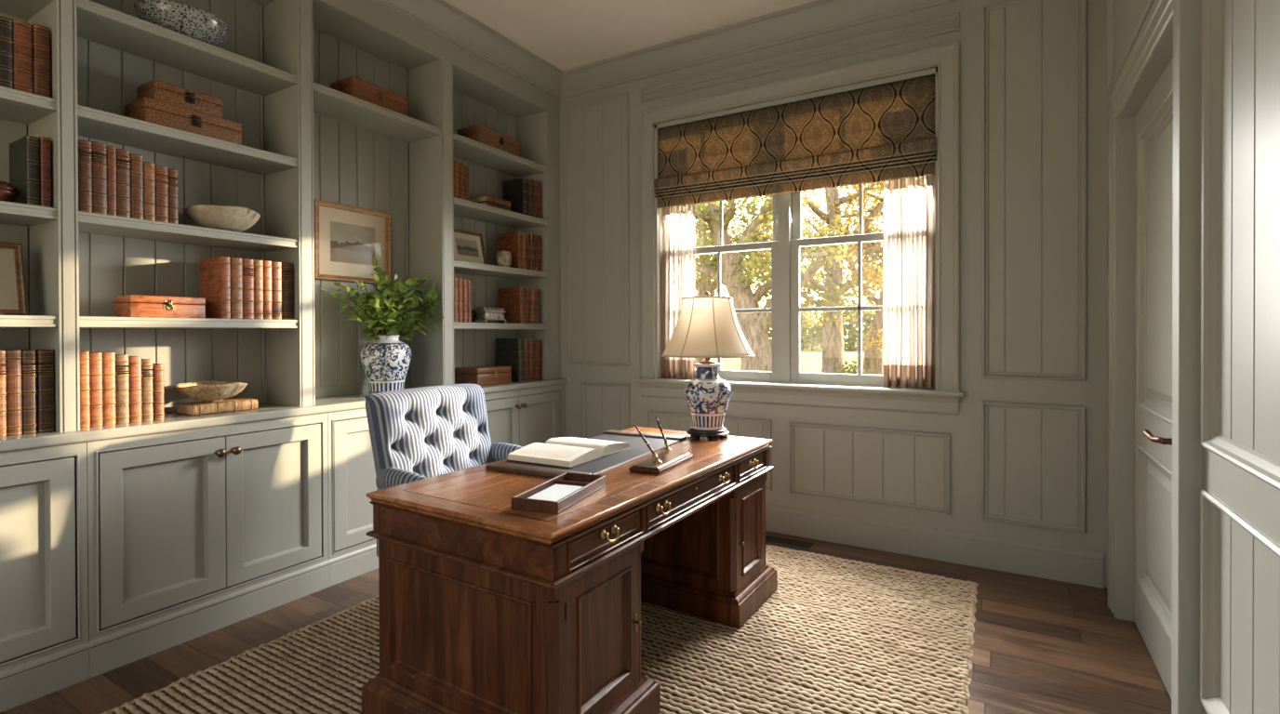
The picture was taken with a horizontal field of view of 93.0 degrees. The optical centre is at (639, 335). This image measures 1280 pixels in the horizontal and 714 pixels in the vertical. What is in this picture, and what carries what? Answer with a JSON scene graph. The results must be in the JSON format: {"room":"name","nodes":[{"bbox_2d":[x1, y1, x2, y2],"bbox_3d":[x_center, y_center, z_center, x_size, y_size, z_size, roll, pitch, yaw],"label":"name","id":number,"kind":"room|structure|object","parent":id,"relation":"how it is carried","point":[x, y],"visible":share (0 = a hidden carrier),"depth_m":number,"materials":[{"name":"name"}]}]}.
{"room":"home office","nodes":[
{"label":"home office","id":0,"kind":"room"},
{"bbox_2d":[26,20,518,391],"bbox_3d":[-2.370,-0.359,2.732,0.140,3.300,5.800,0,0,31],"label":"wall","id":1,"kind":"structure","parent":0,"point":[26,20],"depth_m":3.23,"materials":[{"name":"green paint"}]},
{"bbox_2d":[0,531,1171,713],"bbox_3d":[-0.638,1.322,1.723,4.350,0.060,5.800,0,0,31],"label":"floor","id":2,"kind":"structure","parent":0,"point":[1040,646],"depth_m":2.47,"materials":[{"name":"brown wood"}]},
{"bbox_2d":[0,442,89,712],"bbox_3d":[-2.493,0.850,1.917,0.418,0.892,1.062,0,0,31],"label":"base cabinet","id":3,"kind":"object","parent":2,"relation":"on","point":[45,646],"visible":0.94,"depth_m":2.19,"materials":[{"name":"green paint"}]},
{"bbox_2d":[0,378,567,453],"bbox_3d":[-1.760,0.372,3.182,0.394,0.042,3.995,0,0,31],"label":"countertop","id":4,"kind":"structure","parent":3,"relation":"on","point":[173,421],"depth_m":2.63,"materials":[{"name":"paint"}]},
{"bbox_2d":[0,350,6,437],"bbox_3d":[-2.341,0.206,2.194,0.196,0.306,0.034,0,0,31],"label":"book","id":5,"kind":"object","parent":4,"relation":"on","point":[3,372],"visible":1,"depth_m":2.15,"materials":[{"name":"beige leather"}]},
{"bbox_2d":[3,349,22,436],"bbox_3d":[-2.325,0.205,2.228,0.192,0.306,0.042,0,0,31],"label":"book","id":6,"kind":"object","parent":4,"relation":"on","point":[13,362],"visible":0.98,"depth_m":2.18,"materials":[{"name":"brown leather"}]},
{"bbox_2d":[18,349,38,434],"bbox_3d":[-2.304,0.205,2.264,0.197,0.305,0.041,0,0,31],"label":"book","id":7,"kind":"object","parent":4,"relation":"on","point":[29,362],"visible":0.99,"depth_m":2.21,"materials":[{"name":"brown leather"}]},
{"bbox_2d":[31,349,54,433],"bbox_3d":[-2.283,0.205,2.301,0.204,0.305,0.045,0,0,31],"label":"book","id":8,"kind":"object","parent":4,"relation":"on","point":[46,390],"visible":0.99,"depth_m":2.25,"materials":[{"name":"brown leather"}]},
{"bbox_2d":[79,350,90,428],"bbox_3d":[-2.224,0.208,2.396,0.193,0.297,0.029,0,0,31],"label":"book","id":9,"kind":"object","parent":4,"relation":"on","point":[85,416],"visible":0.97,"depth_m":2.35,"materials":[{"name":"orange leather"}]},
{"bbox_2d":[89,352,103,427],"bbox_3d":[-2.205,0.211,2.425,0.192,0.291,0.040,0,0,31],"label":"book","id":10,"kind":"object","parent":4,"relation":"on","point":[95,358],"visible":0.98,"depth_m":2.37,"materials":[{"name":"orange leather"}]},
{"bbox_2d":[94,351,116,426],"bbox_3d":[-2.191,0.211,2.464,0.206,0.290,0.042,0,0,31],"label":"book","id":11,"kind":"object","parent":4,"relation":"on","point":[109,417],"visible":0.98,"depth_m":2.41,"materials":[{"name":"orange leather"}]},
{"bbox_2d":[115,354,129,425],"bbox_3d":[-2.163,0.216,2.497,0.195,0.280,0.043,0,0,31],"label":"book","id":12,"kind":"object","parent":4,"relation":"on","point":[122,366],"visible":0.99,"depth_m":2.44,"materials":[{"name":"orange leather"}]},
{"bbox_2d":[128,356,142,423],"bbox_3d":[-2.147,0.220,2.537,0.205,0.271,0.042,0,0,31],"label":"book","id":13,"kind":"object","parent":4,"relation":"on","point":[135,362],"visible":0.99,"depth_m":2.48,"materials":[{"name":"orange leather"}]},
{"bbox_2d":[141,359,153,422],"bbox_3d":[-2.122,0.227,2.570,0.192,0.257,0.041,0,0,31],"label":"book","id":14,"kind":"object","parent":4,"relation":"on","point":[147,366],"visible":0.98,"depth_m":2.52,"materials":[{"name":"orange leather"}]},
{"bbox_2d":[152,363,164,421],"bbox_3d":[-2.105,0.237,2.606,0.205,0.236,0.037,0,0,31],"label":"book","id":15,"kind":"object","parent":4,"relation":"on","point":[158,368],"visible":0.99,"depth_m":2.55,"materials":[{"name":"leather"}]},
{"bbox_2d":[176,398,258,415],"bbox_3d":[-1.971,0.328,2.840,0.167,0.048,0.272,0,0,31],"label":"book","id":16,"kind":"object","parent":4,"relation":"on","point":[192,408],"visible":1,"depth_m":2.77,"materials":[{"name":"beige leather"}]},
{"bbox_2d":[173,380,247,402],"bbox_3d":[-1.974,0.258,2.803,0.276,0.092,0.276,0,0,31],"label":"bowl","id":17,"kind":"object","parent":16,"relation":"on","point":[204,391],"visible":1,"depth_m":2.73,"materials":[{"name":"beige stone"}]},
{"bbox_2d":[0,0,560,432],"bbox_3d":[-1.788,-0.829,3.190,0.335,2.360,3.995,0,0,31],"label":"bookcase","id":18,"kind":"object","parent":4,"relation":"on","point":[319,141],"visible":0.77,"depth_m":3.08,"materials":[{"name":"green paint"}]},
{"bbox_2d":[0,15,13,88],"bbox_3d":[-2.334,-1.004,2.207,0.193,0.255,0.039,0,0,31],"label":"book","id":19,"kind":"object","parent":18,"relation":"on","point":[6,24],"visible":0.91,"depth_m":2.16,"materials":[{"name":"black leather"}]},
{"bbox_2d":[0,180,19,201],"bbox_3d":[-2.330,-0.526,2.190,0.130,0.106,0.130,0,0,31],"label":"lidded bowl","id":20,"kind":"object","parent":18,"relation":"on","point":[8,193],"visible":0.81,"depth_m":2.19,"materials":[{"name":"red paint"}]},
{"bbox_2d":[0,241,26,315],"bbox_3d":[-2.369,-0.209,2.132,0.069,0.269,0.300,0,0,31],"label":"framed photograph","id":21,"kind":"object","parent":18,"relation":"on","point":[12,286],"visible":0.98,"depth_m":2.23,"materials":[{"name":"beige"}]},
{"bbox_2d":[0,247,18,309],"bbox_3d":[-2.369,-0.209,2.132,0.050,0.229,0.261,0,0,31],"label":"picture","id":22,"kind":"object","parent":21,"relation":"attached to","point":[8,256],"depth_m":2.23,"materials":[{"name":"beige"}]},
{"bbox_2d":[12,19,33,93],"bbox_3d":[-2.314,-1.007,2.248,0.199,0.260,0.054,0,0,31],"label":"book","id":23,"kind":"object","parent":18,"relation":"on","point":[22,46],"visible":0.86,"depth_m":2.20,"materials":[{"name":"leather"}]},
{"bbox_2d":[9,135,40,205],"bbox_3d":[-2.301,-0.602,2.272,0.197,0.255,0.037,0,0,31],"label":"book","id":24,"kind":"object","parent":18,"relation":"on","point":[24,153],"visible":0.93,"depth_m":2.23,"materials":[{"name":"green leather"}]},
{"bbox_2d":[31,24,50,97],"bbox_3d":[-2.290,-1.011,2.293,0.204,0.267,0.046,0,0,31],"label":"book","id":25,"kind":"object","parent":18,"relation":"on","point":[41,65],"visible":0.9,"depth_m":2.24,"materials":[{"name":"brown leather"}]},
{"bbox_2d":[39,136,51,207],"bbox_3d":[-2.285,-0.605,2.301,0.205,0.261,0.029,0,0,31],"label":"book","id":26,"kind":"object","parent":18,"relation":"on","point":[45,142],"visible":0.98,"depth_m":2.25,"materials":[{"name":"leather"}]},
{"bbox_2d":[78,139,92,213],"bbox_3d":[-2.223,-0.615,2.397,0.199,0.280,0.039,0,0,31],"label":"book","id":27,"kind":"object","parent":18,"relation":"on","point":[85,154],"visible":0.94,"depth_m":2.34,"materials":[{"name":"brown leather"}]},
{"bbox_2d":[91,141,107,214],"bbox_3d":[-2.204,-0.618,2.436,0.204,0.285,0.048,0,0,31],"label":"book","id":28,"kind":"object","parent":18,"relation":"on","point":[99,151],"visible":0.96,"depth_m":2.38,"materials":[{"name":"brown leather"}]},
{"bbox_2d":[106,145,117,215],"bbox_3d":[-2.187,-0.616,2.470,0.206,0.281,0.028,0,0,31],"label":"book","id":29,"kind":"object","parent":18,"relation":"on","point":[112,210],"visible":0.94,"depth_m":2.42,"materials":[{"name":"leather"}]},
{"bbox_2d":[116,148,131,217],"bbox_3d":[-2.167,-0.614,2.502,0.200,0.276,0.048,0,0,31],"label":"book","id":30,"kind":"object","parent":18,"relation":"on","point":[123,156],"visible":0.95,"depth_m":2.45,"materials":[{"name":"brown leather"}]},
{"bbox_2d":[130,153,144,219],"bbox_3d":[-2.142,-0.611,2.541,0.199,0.269,0.043,0,0,31],"label":"book","id":31,"kind":"object","parent":18,"relation":"on","point":[137,201],"visible":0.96,"depth_m":2.49,"materials":[{"name":"brown leather"}]},
{"bbox_2d":[143,161,155,221],"bbox_3d":[-2.121,-0.599,2.577,0.199,0.245,0.041,0,0,31],"label":"book","id":32,"kind":"object","parent":18,"relation":"on","point":[149,168],"visible":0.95,"depth_m":2.52,"materials":[{"name":"beige leather"}]},
{"bbox_2d":[114,294,205,318],"bbox_3d":[-2.070,-0.123,2.631,0.172,0.092,0.275,0,0,31],"label":"box","id":33,"kind":"object","parent":18,"relation":"on","point":[127,305],"visible":0.94,"depth_m":2.56,"materials":[{"name":"brown wood"}]},
{"bbox_2d":[155,165,168,222],"bbox_3d":[-2.097,-0.597,2.614,0.200,0.240,0.046,0,0,31],"label":"book","id":34,"kind":"object","parent":18,"relation":"on","point":[161,172],"visible":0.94,"depth_m":2.56,"materials":[{"name":"leather"}]},
{"bbox_2d":[168,168,178,224],"bbox_3d":[-2.076,-0.596,2.650,0.192,0.237,0.037,0,0,31],"label":"book","id":35,"kind":"object","parent":18,"relation":"on","point":[173,209],"visible":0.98,"depth_m":2.60,"materials":[{"name":"brown leather"}]},
{"bbox_2d":[133,0,229,46],"bbox_3d":[-2.031,-1.355,2.705,0.327,0.125,0.344,0,0,31],"label":"bowl","id":36,"kind":"object","parent":18,"relation":"on","point":[202,25],"visible":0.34,"depth_m":2.60,"materials":[{"name":"grey stone"}]},
{"bbox_2d":[124,96,241,145],"bbox_3d":[-2.054,-0.942,2.750,0.217,0.122,0.379,0,0,31],"label":"box","id":37,"kind":"object","parent":18,"relation":"on","point":[145,109],"visible":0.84,"depth_m":2.66,"materials":[{"name":"brown wicker"}]},
{"bbox_2d":[136,79,222,118],"bbox_3d":[-2.065,-1.049,2.737,0.182,0.092,0.268,0,0,31],"label":"box","id":38,"kind":"object","parent":37,"relation":"on","point":[155,89],"visible":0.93,"depth_m":2.67,"materials":[{"name":"brown wicker"}]},
{"bbox_2d":[199,256,230,319],"bbox_3d":[-1.978,-0.220,2.830,0.209,0.283,0.041,0,0,31],"label":"book","id":39,"kind":"object","parent":18,"relation":"on","point":[214,273],"visible":0.99,"depth_m":2.79,"materials":[{"name":"orange leather"}]},
{"bbox_2d":[182,204,260,231],"bbox_3d":[-1.942,-0.534,2.827,0.300,0.110,0.300,0,0,31],"label":"bowl","id":40,"kind":"object","parent":18,"relation":"on","point":[227,218],"visible":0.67,"depth_m":2.74,"materials":[{"name":"beige stone"}]},
{"bbox_2d":[230,257,243,319],"bbox_3d":[-1.955,-0.220,2.871,0.217,0.283,0.052,0,0,31],"label":"book","id":41,"kind":"object","parent":18,"relation":"on","point":[236,263],"visible":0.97,"depth_m":2.81,"materials":[{"name":"beige leather"}]},
{"bbox_2d":[242,258,254,319],"bbox_3d":[-1.929,-0.221,2.914,0.217,0.283,0.049,0,0,31],"label":"book","id":42,"kind":"object","parent":18,"relation":"on","point":[247,264],"visible":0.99,"depth_m":2.85,"materials":[{"name":"orange leather"}]},
{"bbox_2d":[253,259,263,319],"bbox_3d":[-1.904,-0.221,2.952,0.210,0.283,0.042,0,0,31],"label":"book","id":43,"kind":"object","parent":18,"relation":"on","point":[258,264],"visible":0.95,"depth_m":2.89,"materials":[{"name":"beige leather"}]},
{"bbox_2d":[263,260,272,319],"bbox_3d":[-1.882,-0.221,2.987,0.209,0.283,0.041,0,0,31],"label":"book","id":44,"kind":"object","parent":18,"relation":"on","point":[267,265],"visible":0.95,"depth_m":2.93,"materials":[{"name":"orange leather"}]},
{"bbox_2d":[271,261,282,319],"bbox_3d":[-1.861,-0.221,3.028,0.207,0.283,0.051,0,0,31],"label":"book","id":45,"kind":"object","parent":18,"relation":"on","point":[276,270],"visible":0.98,"depth_m":2.97,"materials":[{"name":"brown leather"}]},
{"bbox_2d":[281,262,293,319],"bbox_3d":[-1.837,-0.222,3.075,0.222,0.283,0.054,0,0,31],"label":"book","id":46,"kind":"object","parent":18,"relation":"on","point":[287,296],"visible":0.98,"depth_m":3.01,"materials":[{"name":"brown leather"}]},
{"bbox_2d":[313,199,390,284],"bbox_3d":[-1.697,-0.544,3.607,0.024,0.446,0.492,0,0,31],"label":"framed picture","id":47,"kind":"object","parent":18,"relation":"attached to","point":[348,239],"visible":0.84,"depth_m":3.59,"materials":[{"name":"beige paper"}]},
{"bbox_2d":[330,76,407,116],"bbox_3d":[-1.577,-1.369,3.558,0.217,0.140,0.364,0,0,31],"label":"box","id":48,"kind":"object","parent":18,"relation":"on","point":[352,86],"visible":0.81,"depth_m":3.46,"materials":[{"name":"red wood"}]},
{"bbox_2d":[372,0,562,99],"bbox_3d":[-1.970,-1.934,2.438,0.126,0.150,5.460,0,0,31],"label":"trim","id":49,"kind":"structure","parent":18,"relation":"attached to","point":[441,18],"depth_m":3.98,"materials":[{"name":"green paint"}]},
{"bbox_2d":[453,228,487,264],"bbox_3d":[-1.200,-0.613,4.229,0.069,0.245,0.320,0,0,31],"label":"framed photograph","id":50,"kind":"object","parent":18,"relation":"on","point":[469,246],"visible":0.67,"depth_m":4.25,"materials":[{"name":"beige"}]},
{"bbox_2d":[454,238,479,257],"bbox_3d":[-1.199,-0.613,4.228,0.046,0.201,0.277,0,0,31],"label":"picture","id":51,"kind":"object","parent":50,"relation":"attached to","point":[464,247],"depth_m":4.23,"materials":[{"name":"grey paper"}]},
{"bbox_2d":[457,124,521,157],"bbox_3d":[-1.080,-1.381,4.409,0.227,0.150,0.434,0,0,31],"label":"woven box","id":52,"kind":"object","parent":18,"relation":"on","point":[479,133],"visible":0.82,"depth_m":4.29,"materials":[{"name":"wicker"}]},
{"bbox_2d":[473,306,506,323],"bbox_3d":[-1.059,-0.145,4.303,0.110,0.109,0.220,0,0,31],"label":"silver casket","id":53,"kind":"object","parent":18,"relation":"on","point":[485,314],"visible":0.94,"depth_m":4.24,"materials":[{"name":"silver metal"}]},
{"bbox_2d":[497,231,522,268],"bbox_3d":[-0.970,-0.630,4.540,0.218,0.276,0.044,0,0,31],"label":"book","id":54,"kind":"object","parent":18,"relation":"on","point":[511,242],"visible":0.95,"depth_m":4.50,"materials":[{"name":"leather"}]},
{"bbox_2d":[498,287,526,323],"bbox_3d":[-0.959,-0.227,4.572,0.228,0.270,0.062,0,0,31],"label":"book","id":55,"kind":"object","parent":18,"relation":"on","point":[513,300],"visible":0.97,"depth_m":4.53,"materials":[{"name":"leather"}]},
{"bbox_2d":[502,177,529,215],"bbox_3d":[-0.937,-1.038,4.601,0.219,0.285,0.065,0,0,31],"label":"book","id":56,"kind":"object","parent":18,"relation":"on","point":[516,191],"visible":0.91,"depth_m":4.56,"materials":[{"name":"black leather"}]},
{"bbox_2d":[360,335,411,395],"bbox_3d":[-1.506,0.173,3.606,0.282,0.350,0.282,0,0,31],"label":"porcelain vase","id":57,"kind":"object","parent":4,"relation":"on","point":[385,362],"visible":0.87,"depth_m":3.51,"materials":[{"name":"white ceramic"}]},
{"bbox_2d":[320,257,443,341],"bbox_3d":[-1.480,-0.151,3.543,0.454,0.598,0.713,0,0,13],"label":"leafy branches","id":58,"kind":"object","parent":57,"relation":"in","point":[382,311],"visible":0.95,"depth_m":3.53,"materials":[{"name":"green plant"}]},
{"bbox_2d":[454,365,511,386],"bbox_3d":[-1.105,0.281,4.324,0.232,0.122,0.340,0,0,31],"label":"box","id":59,"kind":"object","parent":4,"relation":"on","point":[483,375],"visible":0.98,"depth_m":4.22,"materials":[{"name":"brown wood"}]},
{"bbox_2d":[495,338,524,382],"bbox_3d":[-0.971,0.180,4.557,0.239,0.321,0.057,0,0,31],"label":"book","id":60,"kind":"object","parent":4,"relation":"on","point":[509,352],"visible":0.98,"depth_m":4.51,"materials":[{"name":"green leather"}]},
{"bbox_2d":[529,339,535,381],"bbox_3d":[-0.907,0.182,4.666,0.238,0.315,0.070,0,0,31],"label":"book","id":61,"kind":"object","parent":4,"relation":"on","point":[532,342],"visible":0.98,"depth_m":4.60,"materials":[{"name":"brown leather"}]},
{"bbox_2d":[86,413,329,679],"bbox_3d":[-1.981,0.843,2.784,0.418,0.892,0.951,0,0,31],"label":"base cabinet","id":62,"kind":"object","parent":2,"relation":"on","point":[193,534],"visible":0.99,"depth_m":2.62,"materials":[{"name":"green paint"}]},
{"bbox_2d":[327,408,378,586],"bbox_3d":[-1.522,0.837,3.562,0.418,0.892,0.854,0,0,31],"label":"base cabinet","id":63,"kind":"object","parent":2,"relation":"on","point":[351,467],"visible":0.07,"depth_m":3.23,"materials":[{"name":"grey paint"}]},
{"bbox_2d":[484,384,565,447],"bbox_3d":[-1.018,0.831,4.414,0.418,0.892,1.124,0,0,31],"label":"base cabinet","id":64,"kind":"object","parent":2,"relation":"on","point":[523,418],"visible":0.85,"depth_m":4.44,"materials":[{"name":"green paint"}]},
{"bbox_2d":[101,545,978,713],"bbox_3d":[-0.177,1.279,2.388,2.556,0.013,3.216,0,0,31],"label":"jute rug","id":65,"kind":"object","parent":2,"relation":"on","point":[835,635],"visible":0.43,"depth_m":2.41,"materials":[{"name":"beige fabric"}]},
{"bbox_2d":[360,384,522,557],"bbox_3d":[-0.825,0.760,2.875,0.612,1.018,0.772,0,0,29],"label":"tufted armchair","id":66,"kind":"object","parent":65,"relation":"on","point":[423,433],"visible":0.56,"depth_m":2.85,"materials":[{"name":"blue fabric"}]},
{"bbox_2d":[361,426,777,713],"bbox_3d":[-0.128,0.897,2.545,0.852,0.748,1.700,0,0,32],"label":"desk","id":67,"kind":"object","parent":65,"relation":"on","point":[487,606],"visible":0.97,"depth_m":1.94,"materials":[{"name":"brown wood"}]},
{"bbox_2d":[510,472,606,514],"bbox_3d":[-0.256,0.508,1.990,0.160,0.036,0.360,0,0,20],"label":"tray","id":68,"kind":"object","parent":67,"relation":"on","point":[591,484],"visible":0.94,"depth_m":1.94,"materials":[{"name":"brown wood"}]},
{"bbox_2d":[527,484,583,501],"bbox_3d":[-0.271,0.512,1.947,0.122,0.012,0.230,0,0,20],"label":"sheets","id":69,"kind":"object","parent":68,"relation":"in","point":[555,492],"visible":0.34,"depth_m":1.97,"materials":[{"name":"white paper"}]},
{"bbox_2d":[485,429,686,478],"bbox_3d":[-0.185,0.514,2.720,0.444,0.017,0.980,0,0,27],"label":"desk pad","id":70,"kind":"object","parent":67,"relation":"on","point":[638,448],"visible":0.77,"depth_m":2.53,"materials":[{"name":"brown leather"}]},
{"bbox_2d":[506,437,630,468],"bbox_3d":[-0.300,0.494,2.656,0.322,0.044,0.476,0,0,29],"label":"open book","id":71,"kind":"object","parent":70,"relation":"on","point":[564,452],"visible":1,"depth_m":2.54,"materials":[{"name":"white paper"}]},
{"bbox_2d":[628,440,693,474],"bbox_3d":[0.092,0.492,2.489,0.147,0.061,0.379,0,0,26],"label":"stand","id":72,"kind":"object","parent":67,"relation":"on","point":[658,464],"visible":1,"depth_m":2.40,"materials":[{"name":"brown wood"}]},
{"bbox_2d":[660,292,755,440],"bbox_3d":[0.347,0.145,3.110,0.479,0.745,0.479,0,0,-33],"label":"table lamp","id":73,"kind":"object","parent":67,"relation":"on","point":[707,327],"visible":1,"depth_m":3.00,"materials":[{"name":"beige fabric"}]},
{"bbox_2d":[684,362,731,430],"bbox_3d":[0.347,0.306,3.111,0.240,0.333,0.240,0,0,31],"label":"lamp base","id":74,"kind":"object","parent":73,"relation":"attached to","point":[708,396],"depth_m":3.03,"materials":[{"name":"ceramic"}]},
{"bbox_2d":[765,535,813,549],"bbox_3d":[0.880,1.272,3.758,0.355,0.005,0.120,0,0,31],"label":"floor vent","id":75,"kind":"object","parent":2,"relation":"in","point":[797,544],"visible":0.77,"depth_m":3.73,"materials":[{"name":"black metal"}]},
{"bbox_2d":[443,0,816,70],"bbox_3d":[-0.648,-2.038,1.703,4.350,0.060,5.800,0,0,31],"label":"ceiling","id":76,"kind":"structure","parent":0,"point":[567,34],"depth_m":3.90,"materials":[{"name":"paint"}]},
{"bbox_2d":[560,0,1107,587],"bbox_3d":[0.869,-0.377,4.037,4.110,3.300,0.160,0,0,31],"label":"wall","id":77,"kind":"structure","parent":0,"point":[965,429],"depth_m":3.39,"materials":[{"name":"green paint"}]},
{"bbox_2d":[566,92,629,366],"bbox_3d":[-0.324,-0.786,4.636,0.565,2.025,0.030,0,0,31],"label":"wall panel","id":78,"kind":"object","parent":77,"relation":"attached to","point":[598,214],"depth_m":4.63,"materials":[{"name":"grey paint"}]},
{"bbox_2d":[581,382,629,439],"bbox_3d":[-0.261,0.683,4.610,0.428,0.653,0.030,0,0,31],"label":"wall panel","id":79,"kind":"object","parent":77,"relation":"attached to","point":[606,406],"depth_m":4.62,"materials":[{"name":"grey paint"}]},
{"bbox_2d":[647,411,771,491],"bbox_3d":[0.455,0.778,4.188,0.924,0.463,0.030,0,0,31],"label":"trim","id":80,"kind":"structure","parent":77,"relation":"attached to","point":[741,427],"depth_m":4.09,"materials":[{"name":"green paint"}]},
{"bbox_2d":[560,0,958,99],"bbox_3d":[0.826,-1.951,3.884,3.470,0.150,0.126,0,0,31],"label":"trim","id":81,"kind":"structure","parent":77,"relation":"attached to","point":[819,17],"depth_m":3.99,"materials":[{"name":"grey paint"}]},
{"bbox_2d":[632,41,964,415],"bbox_3d":[0.924,-0.596,3.979,2.124,2.078,0.260,0,0,31],"label":"window","id":82,"kind":"structure","parent":77,"relation":"in","point":[785,384],"depth_m":3.87,"materials":[{"name":"green paint"}]},
{"bbox_2d":[660,204,695,379],"bbox_3d":[0.265,-0.510,4.349,0.276,1.634,0.047,0,0,31],"label":"sheer curtain","id":83,"kind":"object","parent":82,"relation":"hanging from","point":[677,223],"visible":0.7,"depth_m":4.35,"materials":[{"name":"white fabric"}]},
{"bbox_2d":[653,74,936,208],"bbox_3d":[0.897,-1.202,3.907,1.824,0.576,0.046,0,0,31],"label":"blind","id":84,"kind":"object","parent":82,"relation":"attached to","point":[885,132],"visible":1,"depth_m":3.83,"materials":[{"name":"brown fabric"}]},
{"bbox_2d":[882,163,935,389],"bbox_3d":[1.584,-0.509,3.570,0.291,1.634,0.050,0,0,31],"label":"sheer curtain","id":85,"kind":"object","parent":82,"relation":"hanging from","point":[909,251],"visible":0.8,"depth_m":3.56,"materials":[{"name":"white fabric"}]},
{"bbox_2d":[640,12,959,102],"bbox_3d":[0.894,-1.754,3.905,2.058,0.096,0.023,0,0,31],"label":"trim","id":86,"kind":"structure","parent":77,"relation":"attached to","point":[948,23],"depth_m":3.80,"materials":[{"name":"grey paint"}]},
{"bbox_2d":[788,422,950,515],"bbox_3d":[1.353,0.781,3.658,0.921,0.458,0.030,0,0,31],"label":"wall panel","id":87,"kind":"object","parent":77,"relation":"attached to","point":[853,455],"depth_m":3.64,"materials":[{"name":"green paint"}]},
{"bbox_2d":[765,504,1103,588],"bbox_3d":[0.873,1.189,3.942,3.415,0.170,0.020,0,0,31],"label":"baseboard","id":88,"kind":"structure","parent":77,"relation":"attached to","point":[1082,567],"depth_m":3.43,"materials":[{"name":"green paint"}]},
{"bbox_2d":[981,400,1086,533],"bbox_3d":[2.081,0.685,3.227,0.466,0.650,0.030,0,0,31],"label":"wall panel","id":89,"kind":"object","parent":77,"relation":"attached to","point":[1060,504],"depth_m":3.22,"materials":[{"name":"green paint"}]},
{"bbox_2d":[982,0,1087,381],"bbox_3d":[2.078,-0.787,3.217,0.465,2.033,0.030,0,0,31],"label":"wall panel","id":90,"kind":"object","parent":77,"relation":"attached to","point":[1011,29],"depth_m":3.22,"materials":[{"name":"green paint"}]},
{"bbox_2d":[1106,0,1279,713],"bbox_3d":[1.089,-0.357,0.643,0.280,3.300,5.460,0,0,31],"label":"wall","id":91,"kind":"structure","parent":0,"point":[1250,104],"depth_m":1.47,"materials":[{"name":"green paint"}]},
{"bbox_2d":[1106,0,1154,93],"bbox_3d":[1.957,-1.475,2.410,0.023,0.630,1.160,0,0,31],"label":"trim","id":92,"kind":"structure","parent":91,"relation":"attached to","point":[1126,19],"depth_m":2.66,"materials":[{"name":"green paint"}]},
{"bbox_2d":[1133,56,1173,698],"bbox_3d":[1.919,0.151,2.256,0.119,2.244,1.059,0,0,31],"label":"door","id":93,"kind":"structure","parent":91,"relation":"in","point":[1153,121],"depth_m":2.40,"materials":[{"name":"green paint"}]},
{"bbox_2d":[1107,0,1202,713],"bbox_3d":[1.939,0.081,2.279,0.137,2.399,1.292,0,0,31],"label":"trim","id":94,"kind":"structure","parent":91,"relation":"attached to","point":[1171,28],"depth_m":1.79,"materials":[{"name":"green paint"}]},
{"bbox_2d":[1200,0,1279,713],"bbox_3d":[1.167,-0.352,0.981,0.036,2.779,1.666,0,0,31],"label":"trim","id":95,"kind":"structure","parent":91,"relation":"attached to","point":[1265,469],"depth_m":1.67,"materials":[{"name":"green paint"}]},
{"label":"outside","id":96,"kind":"structure","parent":0,"visible":0},
{"bbox_2d":[709,339,865,373],"bbox_3d":[4.874,1.414,86.910,200.000,0.300,145.400,0,0,31],"label":"lawn","id":97,"kind":"structure","parent":96,"point":[809,364],"depth_m":37.05,"materials":[{"name":"green plant"}]},
{"bbox_2d":[694,201,806,369],"bbox_3d":[3.408,-2.119,25.331,6.731,7.968,5.017,0,0,31],"label":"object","id":98,"kind":"object","parent":97,"relation":"on","point":[705,237],"visible":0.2,"depth_m":25.39,"materials":[{"name":"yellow plant"}]},
{"bbox_2d":[694,192,876,372],"bbox_3d":[3.184,-1.764,20.017,8.133,7.385,5.937,0,0,31],"label":"oak tree","id":99,"kind":"object","parent":97,"relation":"on","point":[754,326],"visible":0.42,"depth_m":19.63,"materials":[{"name":"green plant"}]},
{"bbox_2d":[767,313,816,351],"bbox_3d":[13.774,-0.573,58.489,6.078,6.106,5.083,0,0,31],"label":"tree","id":100,"kind":"object","parent":97,"relation":"on","point":[804,332],"visible":0.09,"depth_m":57.88,"materials":[{"name":"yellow plant"}]},
{"bbox_2d":[742,220,843,326],"bbox_3d":[7.118,-2.190,30.582,4.204,8.009,6.510,-1,0,-44],"label":"oak tree","id":101,"kind":"object","parent":97,"relation":"on","point":[823,271],"visible":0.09,"depth_m":29.86,"materials":[{"name":"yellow plant"}]},
{"bbox_2d":[754,181,883,373],"bbox_3d":[7.282,-2.318,22.070,6.348,8.339,4.769,0,0,44],"label":"oak tree","id":102,"kind":"object","parent":97,"relation":"on","point":[833,345],"visible":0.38,"depth_m":21.56,"materials":[{"name":"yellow plant"}]},
{"bbox_2d":[810,302,875,351],"bbox_3d":[19.300,-0.527,56.807,4.621,5.980,6.946,-1,0,-44],"label":"tree","id":103,"kind":"object","parent":97,"relation":"on","point":[851,340],"visible":0.3,"depth_m":56.30,"materials":[{"name":"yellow plant"}]},
{"bbox_2d":[801,190,883,285],"bbox_3d":[8.604,-2.396,22.471,6.799,8.482,3.321,0,0,11],"label":"oak tree","id":104,"kind":"object","parent":97,"relation":"on","point":[864,245],"visible":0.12,"depth_m":22.50,"materials":[{"name":"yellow plant"}]},
{"bbox_2d":[842,200,883,374],"bbox_3d":[10.551,-2.323,25.183,5.896,8.318,5.578,0,0,4],"label":"oak tree","id":105,"kind":"object","parent":97,"relation":"on","point":[873,360],"visible":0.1,"depth_m":24.85,"materials":[{"name":"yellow plant"}]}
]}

